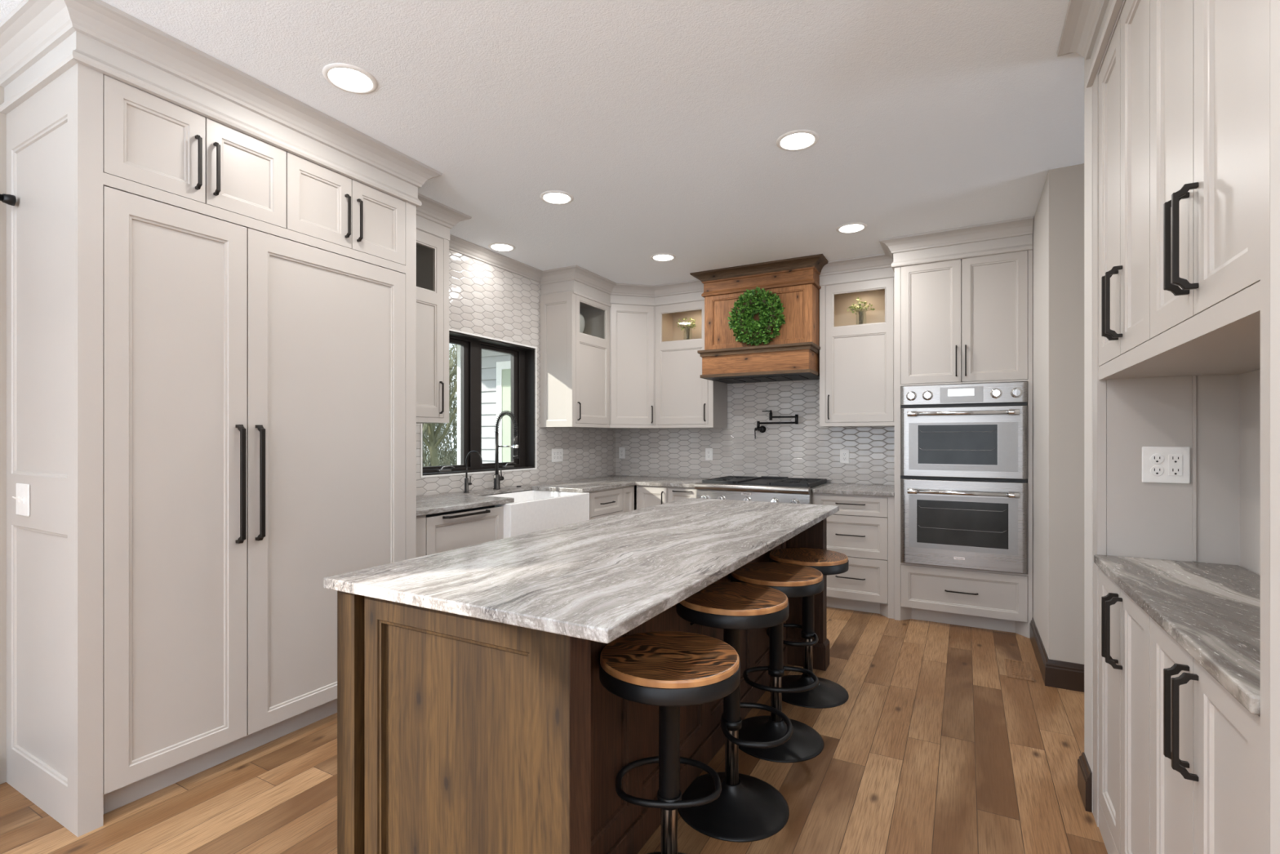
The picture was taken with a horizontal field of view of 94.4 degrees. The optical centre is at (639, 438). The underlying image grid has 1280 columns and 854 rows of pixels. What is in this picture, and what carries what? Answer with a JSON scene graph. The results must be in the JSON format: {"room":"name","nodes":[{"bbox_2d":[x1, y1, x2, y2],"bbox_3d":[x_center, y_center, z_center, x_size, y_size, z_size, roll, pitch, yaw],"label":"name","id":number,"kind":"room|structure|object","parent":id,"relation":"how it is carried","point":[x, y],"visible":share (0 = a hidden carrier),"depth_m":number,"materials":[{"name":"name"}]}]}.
{"room":"kitchen","nodes":[
{"label":"kitchen","id":0,"kind":"room"},
{"bbox_2d":[0,85,615,783],"bbox_3d":[-2.589,-0.056,2.105,0.235,2.700,9.700,0,0,29],"label":"wall","id":1,"kind":"structure","parent":0,"point":[486,300],"depth_m":4.53,"materials":[{"name":"tile"}]},
{"bbox_2d":[416,193,471,423],"bbox_3d":[-1.418,-0.751,3.600,0.451,1.310,0.623,0,0,29],"label":"upper cabinet","id":2,"kind":"object","parent":1,"relation":"attached to","point":[434,220],"visible":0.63,"depth_m":3.63,"materials":[{"name":"paint"}]},
{"bbox_2d":[422,330,534,475],"bbox_3d":[-1.256,-0.255,4.551,0.169,1.014,1.199,0,0,29],"label":"window","id":3,"kind":"structure","parent":1,"relation":"in","point":[522,357],"depth_m":4.62,"materials":[{"name":"black metal"}]},
{"bbox_2d":[420,328,536,477],"bbox_3d":[-1.175,-0.255,4.506,0.005,1.038,1.223,0,0,29],"label":"trim","id":4,"kind":"structure","parent":1,"relation":"attached to","point":[451,330],"depth_m":4.49,"materials":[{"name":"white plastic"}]},
{"bbox_2d":[448,234,542,282],"bbox_3d":[-1.139,-1.370,4.483,0.090,0.072,1.365,0,0,29],"label":"trim","id":5,"kind":"structure","parent":1,"relation":"attached to","point":[456,244],"depth_m":4.52,"materials":[{"name":"paint"}]},
{"bbox_2d":[551,448,563,462],"bbox_3d":[-0.738,0.152,5.298,0.009,0.118,0.165,0,0,29],"label":"wall outlet","id":6,"kind":"object","parent":1,"relation":"attached to","point":[557,454],"visible":1,"depth_m":5.30,"materials":[{"name":"white plastic"}]},
{"bbox_2d":[540,265,616,427],"bbox_3d":[-0.544,-0.751,5.210,0.432,1.310,0.673,0,0,29],"label":"upper cabinet","id":7,"kind":"object","parent":1,"relation":"attached to","point":[575,365],"visible":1,"depth_m":5.06,"materials":[{"name":"paint"}]},
{"bbox_2d":[579,313,585,333],"bbox_3d":[-0.576,-1.007,5.357,0.084,0.239,0.250,0,0,29],"label":"plate","id":8,"kind":"object","parent":7,"relation":"in","point":[582,322],"visible":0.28,"depth_m":5.38,"materials":[{"name":"white ceramic"}]},
{"bbox_2d":[0,0,1084,285],"bbox_3d":[0.289,-1.466,0.526,7.200,0.120,10.000,0,0,29],"label":"ceiling","id":9,"kind":"structure","parent":0,"point":[662,121],"depth_m":2.49,"materials":[{"name":"white paint"}]},
{"bbox_2d":[322,62,377,93],"bbox_3d":[-1.132,-1.400,2.318,0.196,0.012,0.196,0,0,29],"label":"recessed light","id":10,"kind":"object","parent":9,"relation":"in","point":[347,77],"visible":1,"depth_m":2.30,"materials":[{"name":"white plastic"}]},
{"bbox_2d":[488,242,515,251],"bbox_3d":[-1.015,-1.400,4.355,0.196,0.012,0.196,0,0,29],"label":"recessed light","id":11,"kind":"object","parent":9,"relation":"in","point":[500,246],"visible":1,"depth_m":4.33,"materials":[{"name":"white plastic"}]},
{"bbox_2d":[539,190,573,204],"bbox_3d":[-0.486,-1.400,3.460,0.196,0.012,0.196,0,0,29],"label":"recessed light","id":12,"kind":"object","parent":9,"relation":"in","point":[552,197],"visible":1,"depth_m":3.44,"materials":[{"name":"white plastic"}]},
{"bbox_2d":[650,253,675,261],"bbox_3d":[0.180,-1.400,4.601,0.196,0.012,0.196,0,0,29],"label":"recessed light","id":13,"kind":"object","parent":9,"relation":"in","point":[660,256],"visible":1,"depth_m":4.57,"materials":[{"name":"white plastic"}]},
{"bbox_2d":[776,129,818,151],"bbox_3d":[0.743,-1.400,2.797,0.196,0.012,0.196,0,0,29],"label":"recessed light","id":14,"kind":"object","parent":9,"relation":"in","point":[797,140],"visible":1,"depth_m":2.78,"materials":[{"name":"white plastic"}]},
{"bbox_2d":[835,222,866,233],"bbox_3d":[1.413,-1.400,3.958,0.196,0.012,0.196,0,0,29],"label":"recessed light","id":15,"kind":"object","parent":9,"relation":"in","point":[849,228],"visible":1,"depth_m":3.94,"materials":[{"name":"white plastic"}]},
{"bbox_2d":[0,606,1107,853],"bbox_3d":[0.289,1.354,0.526,7.200,0.120,10.000,0,0,29],"label":"floor","id":16,"kind":"structure","parent":0,"point":[932,748],"depth_m":2.25,"materials":[{"name":"brown wood"}]},
{"bbox_2d":[0,0,442,836],"bbox_3d":[-1.739,-0.051,2.647,0.732,2.710,1.536,0,0,29],"label":"cabinet surround","id":17,"kind":"object","parent":16,"relation":"on","point":[55,55],"visible":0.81,"depth_m":2.07,"materials":[{"name":"paint"}]},
{"bbox_2d":[0,193,16,205],"bbox_3d":[-2.747,-0.877,1.397,0.038,0.038,1.807,0,0,29],"label":"curtain rod","id":18,"kind":"object","parent":17,"relation":"attached to","point":[9,199],"visible":1,"depth_m":2.17,"materials":[{"name":"black metal"}]},
{"bbox_2d":[12,483,30,516],"bbox_3d":[-2.234,0.222,2.133,0.118,0.116,0.024,0,0,29],"label":"light switch","id":19,"kind":"object","parent":17,"relation":"attached to","point":[23,491],"visible":1,"depth_m":2.13,"materials":[{"name":"white plastic"}]},
{"bbox_2d":[103,186,247,794],"bbox_3d":[-1.923,0.174,2.309,0.635,2.035,0.449,0,0,29],"label":"freezer","id":20,"kind":"object","parent":17,"relation":"in","point":[175,278],"visible":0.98,"depth_m":2.16,"materials":[{"name":"paint"}]},
{"bbox_2d":[103,75,286,228],"bbox_3d":[-1.891,-1.053,2.381,0.622,0.325,0.606,0,0,29],"label":"upper cabinet","id":21,"kind":"object","parent":17,"relation":"in","point":[150,140],"visible":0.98,"depth_m":2.20,"materials":[{"name":"paint"}]},
{"bbox_2d":[247,228,405,734],"bbox_3d":[-1.629,0.174,2.845,0.635,2.035,0.762,0,0,29],"label":"refrigerator","id":22,"kind":"object","parent":17,"relation":"in","point":[326,330],"visible":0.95,"depth_m":2.63,"materials":[{"name":"paint"}]},
{"bbox_2d":[286,151,405,265],"bbox_3d":[-1.597,-1.053,2.917,0.622,0.325,0.605,0,0,29],"label":"upper cabinet","id":23,"kind":"object","parent":17,"relation":"in","point":[322,203],"visible":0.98,"depth_m":2.74,"materials":[{"name":"paint"}]},
{"bbox_2d":[416,515,426,557],"bbox_3d":[-1.414,0.856,3.306,0.500,0.876,0.110,0,0,29],"label":"filler panel","id":24,"kind":"object","parent":16,"relation":"on","point":[420,520],"visible":0.04,"depth_m":3.20,"materials":[{"name":"paint"}]},
{"bbox_2d":[426,505,503,555],"bbox_3d":[-1.254,0.859,3.638,0.622,0.870,0.614,0,0,29],"label":"dishwasher","id":25,"kind":"object","parent":16,"relation":"on","point":[457,529],"visible":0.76,"depth_m":3.48,"materials":[{"name":"paint"}]},
{"bbox_2d":[337,517,829,853],"bbox_3d":[0.110,0.856,2.524,0.876,0.876,2.473,0,0,29],"label":"kitchen island","id":26,"kind":"object","parent":16,"relation":"on","point":[457,734],"visible":0.46,"depth_m":1.55,"materials":[{"name":"brown wood"}]},
{"bbox_2d":[323,497,839,643],"bbox_3d":[0.133,0.401,2.520,0.928,0.030,2.513,0,0,29],"label":"island countertop","id":27,"kind":"structure","parent":26,"relation":"on","point":[599,580],"depth_m":1.78,"materials":[{"name":"grey stone"}]},
{"bbox_2d":[587,486,622,519],"bbox_3d":[-0.511,0.861,5.004,0.610,0.886,0.510,0,0,29],"label":"base cabinet","id":28,"kind":"object","parent":16,"relation":"on","point":[606,502],"visible":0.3,"depth_m":4.86,"materials":[{"name":"paint"}]},
{"bbox_2d":[416,475,710,515],"bbox_3d":[-0.461,0.401,4.509,1.250,0.030,3.133,0,0,29],"label":"countertop","id":29,"kind":"structure","parent":28,"relation":"on","point":[453,501],"depth_m":4.60,"materials":[{"name":"stone"}]},
{"bbox_2d":[463,450,482,493],"bbox_3d":[-1.173,0.236,4.189,0.168,0.299,0.064,0,0,29],"label":"water tap","id":30,"kind":"object","parent":29,"relation":"on","point":[467,483],"visible":1,"depth_m":4.20,"materials":[{"name":"black metal"}]},
{"bbox_2d":[463,475,471,493],"bbox_3d":[-1.227,0.328,4.218,0.044,0.115,0.064,0,0,29],"label":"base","id":31,"kind":"object","parent":30,"relation":"on","point":[466,480],"depth_m":4.20,"materials":[{"name":"metal"}]},
{"bbox_2d":[493,410,518,488],"bbox_3d":[-1.000,0.089,4.468,0.232,0.594,0.087,0,0,29],"label":"kitchen faucet","id":32,"kind":"object","parent":29,"relation":"on","point":[497,477],"visible":1,"depth_m":4.47,"materials":[{"name":"black metal"}]},
{"bbox_2d":[493,474,500,488],"bbox_3d":[-1.086,0.330,4.497,0.054,0.112,0.054,0,0,29],"label":"faucet","id":33,"kind":"object","parent":32,"relation":"on","point":[496,477],"depth_m":4.48,"materials":[{"name":"metal"}]},
{"bbox_2d":[484,489,589,538],"bbox_3d":[-0.834,0.535,4.273,0.528,0.237,0.904,0,0,29],"label":"farmhouse sink","id":34,"kind":"object","parent":29,"relation":"in","point":[533,510],"visible":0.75,"depth_m":4.14,"materials":[{"name":"ceramic"}]},
{"bbox_2d":[622,484,634,512],"bbox_3d":[-0.318,0.856,5.304,0.500,0.876,0.198,0,0,29],"label":"base cabinet","id":35,"kind":"object","parent":16,"relation":"on","point":[628,491],"visible":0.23,"depth_m":5.20,"materials":[{"name":"paint"}]},
{"bbox_2d":[636,484,666,509],"bbox_3d":[0.257,0.856,5.475,0.300,0.876,0.712,0,0,29],"label":"base cabinet","id":36,"kind":"object","parent":16,"relation":"on","point":[646,495],"visible":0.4,"depth_m":5.21,"materials":[{"name":"paint"}]},
{"bbox_2d":[599,631,740,853],"bbox_3d":[0.084,0.947,1.659,0.394,0.695,0.403,0,0,29],"label":"bar stool","id":37,"kind":"object","parent":16,"relation":"on","point":[668,670],"visible":1,"depth_m":1.62,"materials":[{"name":"black metal"}]},
{"bbox_2d":[666,486,697,502],"bbox_3d":[0.525,0.861,5.328,0.308,0.886,0.712,0,0,29],"label":"base cabinet","id":38,"kind":"object","parent":16,"relation":"on","point":[673,493],"visible":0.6,"depth_m":5.06,"materials":[{"name":"paint"}]},
{"bbox_2d":[676,581,792,842],"bbox_3d":[0.330,0.923,2.092,0.405,0.742,0.394,0,0,29],"label":"bar stool","id":39,"kind":"object","parent":16,"relation":"on","point":[748,808],"visible":0.89,"depth_m":2.03,"materials":[{"name":"black metal"}]},
{"bbox_2d":[730,562,823,762],"bbox_3d":[0.586,0.934,2.555,0.394,0.720,0.403,0,0,29],"label":"bar stool","id":40,"kind":"object","parent":16,"relation":"on","point":[805,743],"visible":0.91,"depth_m":2.51,"materials":[{"name":"black metal"}]},
{"bbox_2d":[766,547,848,708],"bbox_3d":[0.857,0.945,3.037,0.403,0.699,0.394,0,0,29],"label":"bar stool","id":41,"kind":"object","parent":16,"relation":"on","point":[828,693],"visible":0.73,"depth_m":2.98,"materials":[{"name":"black metal"}]},
{"bbox_2d":[813,493,894,618],"bbox_3d":[1.727,0.861,4.671,0.575,0.886,0.708,0,0,29],"label":"base cabinet","id":42,"kind":"object","parent":16,"relation":"on","point":[863,527],"visible":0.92,"depth_m":4.36,"materials":[{"name":"paint"}]},
{"bbox_2d":[812,482,894,496],"bbox_3d":[1.734,0.401,4.680,0.574,0.030,0.723,0,0,29],"label":"countertop","id":43,"kind":"structure","parent":42,"relation":"on","point":[830,488],"depth_m":4.47,"materials":[{"name":"stone"}]},
{"bbox_2d":[694,475,830,504],"bbox_3d":[1.045,0.482,4.985,0.920,0.280,0.848,0,0,29],"label":"rangetop","id":44,"kind":"object","parent":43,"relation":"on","point":[762,488],"visible":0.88,"depth_m":4.71,"materials":[{"name":"silver metal"}]},
{"bbox_2d":[879,216,1034,637],"bbox_3d":[2.284,-0.051,4.321,0.916,2.710,0.802,0,0,29],"label":"tall cabinet","id":45,"kind":"object","parent":16,"relation":"on","point":[963,295],"visible":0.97,"depth_m":4.03,"materials":[{"name":"paint"}]},
{"bbox_2d":[900,382,1027,573],"bbox_3d":[2.293,0.256,4.226,0.756,1.244,0.660,0,0,29],"label":"double wall oven","id":46,"kind":"object","parent":45,"relation":"in","point":[964,446],"visible":1,"depth_m":3.98,"materials":[{"name":"silver metal"}]},
{"bbox_2d":[1004,658,1034,681],"bbox_3d":[2.115,1.292,3.311,0.120,0.004,0.300,0,0,29],"label":"floor vent","id":47,"kind":"object","parent":16,"relation":"in","point":[1019,669],"visible":1,"depth_m":3.30,"materials":[{"name":"brown wood"}]},
{"bbox_2d":[1098,567,1150,853],"bbox_3d":[1.511,0.847,1.626,0.381,0.854,0.617,0,0,29],"label":"base cabinet","id":48,"kind":"object","parent":16,"relation":"on","point":[1124,626],"visible":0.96,"depth_m":1.66,"materials":[{"name":"paint"}]},
{"bbox_2d":[1057,0,1270,853],"bbox_3d":[1.379,-0.056,1.423,0.461,2.700,1.445,0,0,29],"label":"surround","id":49,"kind":"object","parent":16,"relation":"on","point":[1202,384],"visible":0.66,"depth_m":1.84,"materials":[{"name":"paint"}]},
{"bbox_2d":[1098,0,1151,366],"bbox_3d":[1.511,-0.724,1.626,0.381,0.970,0.617,0,0,29],"label":"upper cabinet","id":50,"kind":"object","parent":49,"relation":"in","point":[1124,75],"visible":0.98,"depth_m":1.66,"materials":[{"name":"paint"}]},
{"bbox_2d":[1142,446,1190,484],"bbox_3d":[1.673,0.085,1.886,0.118,0.116,0.009,0,0,29],"label":"wall outlet","id":51,"kind":"object","parent":49,"relation":"attached to","point":[1160,464],"visible":1,"depth_m":1.88,"materials":[{"name":"white plastic"}]},
{"bbox_2d":[1150,453,1164,475],"bbox_3d":[1.653,0.085,1.894,0.033,0.071,0.004,0,0,29],"label":"receptacle","id":52,"kind":"object","parent":51,"relation":"attached to","point":[1157,460],"depth_m":1.89,"materials":[{"name":"white plastic"}]},
{"bbox_2d":[1168,454,1182,475],"bbox_3d":[1.692,0.085,1.872,0.033,0.066,0.003,0,0,29],"label":"receptacle","id":53,"kind":"object","parent":51,"relation":"attached to","point":[1175,460],"depth_m":1.87,"materials":[{"name":"white plastic"}]},
{"bbox_2d":[1150,0,1260,338],"bbox_3d":[1.212,-0.724,1.081,0.381,0.970,0.617,0,0,29],"label":"upper cabinet","id":54,"kind":"object","parent":49,"relation":"in","point":[1205,55],"visible":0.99,"depth_m":1.11,"materials":[{"name":"paint"}]},
{"bbox_2d":[1150,617,1260,853],"bbox_3d":[1.212,0.847,1.081,0.381,0.854,0.617,0,0,29],"label":"base cabinet","id":55,"kind":"object","parent":16,"relation":"on","point":[1205,744],"visible":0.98,"depth_m":1.14,"materials":[{"name":"paint"}]},
{"bbox_2d":[1093,554,1260,715],"bbox_3d":[1.371,0.401,1.348,0.356,0.030,1.237,0,0,29],"label":"countertop","id":56,"kind":"structure","parent":55,"relation":"on","point":[1212,611],"depth_m":1.35,"materials":[{"name":"stone"}]},
{"bbox_2d":[615,379,894,510],"bbox_3d":[1.351,-0.056,5.389,3.585,2.700,0.150,0,0,29],"label":"wall","id":57,"kind":"structure","parent":0,"point":[806,449],"depth_m":5.41,"materials":[{"name":"tile"}]},
{"bbox_2d":[618,447,625,458],"bbox_3d":[-0.187,0.152,6.142,0.074,0.116,0.009,0,0,29],"label":"wall outlet","id":58,"kind":"object","parent":57,"relation":"attached to","point":[621,450],"visible":1,"depth_m":6.14,"materials":[{"name":"white plastic"}]},
{"bbox_2d":[592,283,661,428],"bbox_3d":[-0.116,-0.751,5.693,0.706,1.310,0.720,0,0,29],"label":"upper cabinet","id":59,"kind":"object","parent":57,"relation":"attached to","point":[632,308],"visible":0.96,"depth_m":5.51,"materials":[{"name":"paint"}]},
{"bbox_2d":[653,279,727,428],"bbox_3d":[0.457,-0.751,5.532,0.586,1.310,0.451,0,0,29],"label":"upper cabinet","id":60,"kind":"object","parent":57,"relation":"attached to","point":[683,399],"visible":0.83,"depth_m":5.45,"materials":[{"name":"paint"}]},
{"bbox_2d":[675,317,696,339],"bbox_3d":[0.442,-1.002,5.583,0.201,0.260,0.156,0,0,16],"label":"flower vase","id":61,"kind":"object","parent":60,"relation":"in","point":[687,323],"visible":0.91,"depth_m":5.57,"materials":[{"name":"clear glass"}]},
{"bbox_2d":[705,448,712,460],"bbox_3d":[0.660,0.154,5.677,0.074,0.116,0.009,0,0,29],"label":"wall outlet","id":62,"kind":"object","parent":57,"relation":"attached to","point":[708,451],"visible":1,"depth_m":5.67,"materials":[{"name":"white plastic"}]},
{"bbox_2d":[706,450,710,457],"bbox_3d":[0.659,0.154,5.675,0.033,0.066,0.003,0,0,29],"label":"receptacle","id":63,"kind":"object","parent":62,"relation":"attached to","point":[708,451],"depth_m":5.67,"materials":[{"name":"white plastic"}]},
{"bbox_2d":[689,253,828,383],"bbox_3d":[1.068,-0.956,5.071,1.102,0.899,0.671,0,0,29],"label":"range hood","id":64,"kind":"object","parent":57,"relation":"attached to","point":[793,354],"visible":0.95,"depth_m":4.80,"materials":[{"name":"brown wood"}]},
{"bbox_2d":[727,286,785,346],"bbox_3d":[0.933,-0.983,4.794,0.499,0.496,0.122,0,0,29],"label":"wreath","id":65,"kind":"object","parent":64,"relation":"hanging from","point":[747,325],"visible":1,"depth_m":4.78,"materials":[{"name":"green plant"}]},
{"bbox_2d":[697,342,820,356],"bbox_3d":[0.977,-0.717,4.917,0.954,0.051,0.302,0,0,29],"label":"shelf","id":66,"kind":"object","parent":64,"relation":"attached to","point":[784,348],"depth_m":4.77,"materials":[{"name":"brown wood"}]},
{"bbox_2d":[705,372,819,383],"bbox_3d":[1.070,-0.520,5.088,0.886,0.016,0.610,0,0,29],"label":"hood","id":67,"kind":"object","parent":64,"relation":"attached to","point":[724,377],"depth_m":4.95,"materials":[{"name":"grey metal"}]},
{"bbox_2d":[754,409,798,438],"bbox_3d":[1.226,-0.123,5.309,0.397,0.255,0.106,0,0,29],"label":"pot filler","id":68,"kind":"object","parent":57,"relation":"attached to","point":[762,428],"visible":1,"depth_m":5.29,"materials":[{"name":"black metal"}]},
{"bbox_2d":[840,448,849,463],"bbox_3d":[1.753,0.156,5.077,0.078,0.120,0.009,0,0,29],"label":"wall outlet","id":69,"kind":"object","parent":57,"relation":"attached to","point":[844,454],"visible":1,"depth_m":5.07,"materials":[{"name":"white plastic"}]},
{"bbox_2d":[842,452,846,460],"bbox_3d":[1.752,0.156,5.075,0.033,0.066,0.003,0,0,29],"label":"receptacle","id":70,"kind":"object","parent":69,"relation":"attached to","point":[844,454],"depth_m":5.07,"materials":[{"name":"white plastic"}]},
{"bbox_2d":[819,253,894,426],"bbox_3d":[1.787,-0.751,4.802,0.595,1.310,0.451,0,0,29],"label":"upper cabinet","id":71,"kind":"object","parent":57,"relation":"attached to","point":[857,361],"visible":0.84,"depth_m":4.71,"materials":[{"name":"paint"}]},
{"bbox_2d":[847,297,875,324],"bbox_3d":[1.807,-1.013,4.839,0.205,0.282,0.168,0,0,29],"label":"flower vase","id":72,"kind":"object","parent":71,"relation":"in","point":[860,313],"visible":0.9,"depth_m":4.83,"materials":[{"name":"clear glass"}]},
{"bbox_2d":[1032,163,1084,664],"bbox_3d":[3.434,-0.056,3.364,2.015,2.700,1.698,0,0,29],"label":"wall","id":73,"kind":"structure","parent":0,"point":[1066,184],"depth_m":3.08,"materials":[{"name":"paint"}]},
{"bbox_2d":[1029,617,1084,692],"bbox_3d":[3.140,1.226,3.014,1.873,0.137,0.838,0,0,29],"label":"baseboard","id":74,"kind":"structure","parent":73,"relation":"attached to","point":[1055,673],"depth_m":3.08,"materials":[{"name":"brown wood"}]},
{"bbox_2d":[1084,57,1093,812],"bbox_3d":[2.483,-0.056,1.631,2.015,2.700,0.152,0,0,29],"label":"wall","id":75,"kind":"structure","parent":0,"point":[1088,92],"depth_m":2.09,"materials":[{"name":"paint"}]},
{"bbox_2d":[1077,751,1092,812],"bbox_3d":[2.409,1.226,1.682,1.873,0.137,0.169,0,0,29],"label":"baseboard","id":76,"kind":"structure","parent":75,"relation":"attached to","point":[1084,771],"depth_m":2.09,"materials":[{"name":"brown wood"}]},
{"bbox_2d":[1270,0,1279,853],"bbox_3d":[2.233,-0.056,0.032,3.115,2.700,0.164,0,0,29],"label":"wall","id":77,"kind":"structure","parent":0,"point":[1274,4],"depth_m":0.84,"materials":[{"name":"paint"}]},
{"label":"outside","id":78,"kind":"structure","parent":0,"visible":0},
{"bbox_2d":[423,451,456,466],"bbox_3d":[-20.586,1.744,28.403,56.580,0.100,90.000,0,0,29],"label":"ground","id":79,"kind":"structure","parent":78,"point":[426,451],"depth_m":51.84,"materials":[{"name":"green plant"}]},
{"bbox_2d":[422,355,454,433],"bbox_3d":[-5.178,-1.246,13.588,3.122,5.910,4.030,0,0,29],"label":"bare tree","id":80,"kind":"object","parent":79,"relation":"on","point":[425,425],"visible":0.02,"depth_m":13.62,"materials":[{"name":"green plant"}]},
{"bbox_2d":[422,344,457,466],"bbox_3d":[-5.715,-0.684,16.405,8.920,4.771,6.233,0,0,-18],"label":"thicket","id":81,"kind":"object","parent":79,"relation":"on","point":[450,457],"visible":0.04,"depth_m":15.27,"materials":[{"name":"green plant"}]},
{"bbox_2d":[422,343,457,466],"bbox_3d":[-5.091,-1.362,13.885,4.247,6.132,3.601,0,0,33],"label":"bare tree","id":82,"kind":"object","parent":79,"relation":"on","point":[431,443],"visible":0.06,"depth_m":14.05,"materials":[{"name":"green plant"}]},
{"bbox_2d":[422,346,457,424],"bbox_3d":[-4.233,-0.909,10.620,2.213,5.222,2.826,0,0,34],"label":"bare tree","id":83,"kind":"object","parent":79,"relation":"on","point":[455,346],"visible":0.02,"depth_m":10.58,"materials":[{"name":"green plant"}]},
{"bbox_2d":[448,342,511,464],"bbox_3d":[-2.180,-0.156,7.561,4.196,3.700,1.440,0,0,29],"label":"house wing","id":84,"kind":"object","parent":79,"relation":"on","point":[495,366],"visible":0.03,"depth_m":7.91,"materials":[{"name":"white"}]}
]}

